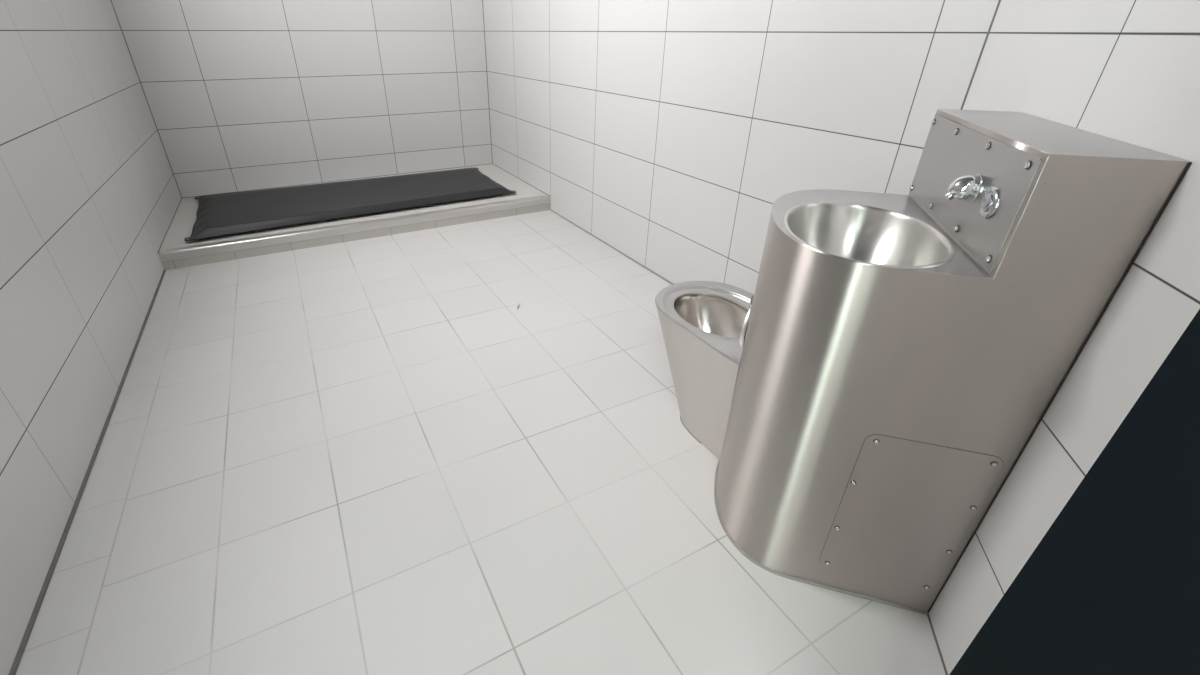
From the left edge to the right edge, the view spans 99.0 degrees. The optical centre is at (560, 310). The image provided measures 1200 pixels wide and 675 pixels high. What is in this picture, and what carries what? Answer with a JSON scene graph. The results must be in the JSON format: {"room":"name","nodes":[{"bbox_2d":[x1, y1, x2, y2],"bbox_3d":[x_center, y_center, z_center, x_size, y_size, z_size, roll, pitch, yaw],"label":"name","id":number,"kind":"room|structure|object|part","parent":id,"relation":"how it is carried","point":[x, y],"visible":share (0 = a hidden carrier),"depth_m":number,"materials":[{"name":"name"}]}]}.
{"room":"prison interior","nodes":[
{"label":"prison interior","id":0,"kind":"room"},
{"bbox_2d":[0,0,180,674],"bbox_3d":[-1.776,-0.952,1.385,0.100,2.700,4.481,-14,32,-24],"label":"wall","id":1,"kind":"structure","parent":0,"point":[90,196],"depth_m":1.76,"materials":[{"name":"tile"}]},
{"bbox_2d":[9,269,165,674],"bbox_3d":[-1.457,0.474,1.588,0.015,0.015,3.285,-14,32,-24],"label":"trim","id":2,"kind":"structure","parent":1,"relation":"attached to","point":[13,670],"depth_m":1.41,"materials":[{"name":"plastic"}]},
{"bbox_2d":[157,198,181,252],"bbox_3d":[-2.497,-0.571,3.282,0.007,0.007,1.190,-14,32,-24],"label":"trim","id":3,"kind":"structure","parent":1,"relation":"attached to","point":[181,198],"depth_m":3.18,"materials":[{"name":"plastic"}]},
{"bbox_2d":[111,0,491,197],"bbox_3d":[-1.721,-2.206,3.678,2.621,2.700,0.100,-14,32,-24],"label":"wall","id":4,"kind":"structure","parent":0,"point":[242,95],"depth_m":3.83,"materials":[{"name":"tile"}]},
{"bbox_2d":[111,1,181,197],"bbox_3d":[-2.771,-1.964,3.121,0.008,2.595,0.008,-14,32,-24],"label":"trim","id":5,"kind":"structure","parent":4,"relation":"attached to","point":[111,1],"depth_m":3.41,"materials":[{"name":"plastic"}]},
{"bbox_2d":[183,164,486,197],"bbox_3d":[-1.701,-1.092,4.237,2.421,0.007,0.007,-14,32,-24],"label":"trim","id":6,"kind":"structure","parent":4,"relation":"attached to","point":[483,164],"depth_m":4.16,"materials":[{"name":"plastic"}]},
{"bbox_2d":[482,0,492,163],"bbox_3d":[-0.626,-2.498,4.107,0.008,2.595,0.008,-14,32,-24],"label":"trim","id":7,"kind":"structure","parent":4,"relation":"attached to","point":[482,0],"depth_m":4.39,"materials":[{"name":"plastic"}]},
{"bbox_2d":[15,210,945,674],"bbox_3d":[-0.639,0.019,2.532,2.621,0.100,4.781,-14,32,-24],"label":"floor","id":8,"kind":"structure","parent":0,"point":[358,457],"depth_m":1.48,"materials":[{"name":"tile"}]},
{"bbox_2d":[158,164,549,269],"bbox_3d":[-1.424,-0.792,3.799,2.419,0.105,1.191,-14,32,-24],"label":"platform","id":9,"kind":"object","parent":8,"relation":"on","point":[175,252],"visible":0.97,"depth_m":3.30,"materials":[{"name":"metal"}]},
{"bbox_2d":[184,167,515,240],"bbox_3d":[-1.472,-0.865,3.755,2.144,0.063,1.068,-14,32,-24],"label":"mattress","id":10,"kind":"object","parent":9,"relation":"on","point":[246,211],"visible":1,"depth_m":3.51,"materials":[{"name":"grey plastic"}]},
{"bbox_2d":[655,281,751,459],"bbox_3d":[0.535,0.190,1.702,0.353,0.400,0.530,-14,32,-24],"label":"toilet","id":11,"kind":"object","parent":8,"relation":"on","point":[701,322],"visible":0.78,"depth_m":1.63,"materials":[{"name":"silver metal"}]},
{"bbox_3d":[0.499,0.091,1.684,0.242,0.177,0.317,-14,32,-24],"label":"toilet bowl","id":12,"kind":"part","parent":11,"relation":"part of","materials":[{"name":"metal"}]},
{"bbox_2d":[714,109,1191,614],"bbox_3d":[0.692,0.098,1.215,0.493,1.030,0.520,9,30,15],"label":"washbasin","id":13,"kind":"object","parent":8,"relation":"on","point":[901,356],"visible":1,"depth_m":0.98,"materials":[{"name":"silver metal"}]},
{"bbox_3d":[0.724,0.440,1.087,0.236,0.410,0.001,9,30,15],"label":"access panel","id":14,"kind":"part","parent":13,"relation":"part of","materials":[{"name":"metal"}]},
{"bbox_2d":[909,114,1040,271],"bbox_3d":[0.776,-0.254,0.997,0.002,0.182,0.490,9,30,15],"label":"tap","id":15,"kind":"object","parent":13,"relation":"on","point":[976,182],"depth_m":0.92,"materials":[{"name":"silver metal"}]},
{"bbox_2d":[483,0,998,293],"bbox_3d":[0.288,-1.665,2.696,0.100,2.700,3.749,-14,32,-24],"label":"wall","id":16,"kind":"structure","parent":0,"point":[670,132],"depth_m":2.26,"materials":[{"name":"tile"}]},
{"bbox_2d":[493,164,549,195],"bbox_3d":[-0.352,-1.106,4.268,0.007,0.007,1.190,-14,32,-24],"label":"trim","id":17,"kind":"structure","parent":16,"relation":"attached to","point":[493,164],"depth_m":4.20,"materials":[{"name":"plastic"}]},
{"bbox_2d":[550,209,673,284],"bbox_3d":[0.513,-0.220,2.867,0.013,0.013,2.533,-14,32,-24],"label":"trim","id":18,"kind":"structure","parent":16,"relation":"attached to","point":[650,270],"depth_m":3.14,"materials":[{"name":"plastic"}]},
{"bbox_2d":[929,0,1199,674],"bbox_3d":[0.987,-0.628,0.805,0.084,2.700,1.120,9,30,16],"label":"wall","id":19,"kind":"structure","parent":0,"point":[1127,71],"depth_m":0.84,"materials":[{"name":"tile"}]},
{"bbox_2d":[927,613,947,674],"bbox_3d":[0.942,0.564,1.438,0.007,0.007,1.062,9,30,15],"label":"trim","id":20,"kind":"structure","parent":19,"relation":"attached to","point":[928,616],"depth_m":1.12,"materials":[{"name":"plastic"}]},
{"bbox_2d":[960,0,1000,109],"bbox_3d":[1.103,-0.864,1.235,0.007,2.700,0.007,-14,32,-24],"label":"trim","id":21,"kind":"structure","parent":19,"relation":"attached to","point":[999,1],"depth_m":1.34,"materials":[{"name":"plastic"}]},
{"bbox_3d":[0.092,-0.150,-0.073,1.869,2.700,0.200,-14,32,-24],"label":"wall","id":22,"kind":"structure","parent":0,"visible":0},
{"bbox_2d":[949,309,1199,674],"bbox_3d":[0.464,0.040,0.206,2.043,2.100,0.280,-12,31,-21],"label":"door","id":23,"kind":"structure","parent":22,"relation":"in","point":[1112,586],"depth_m":0.39,"materials":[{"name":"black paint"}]}
]}

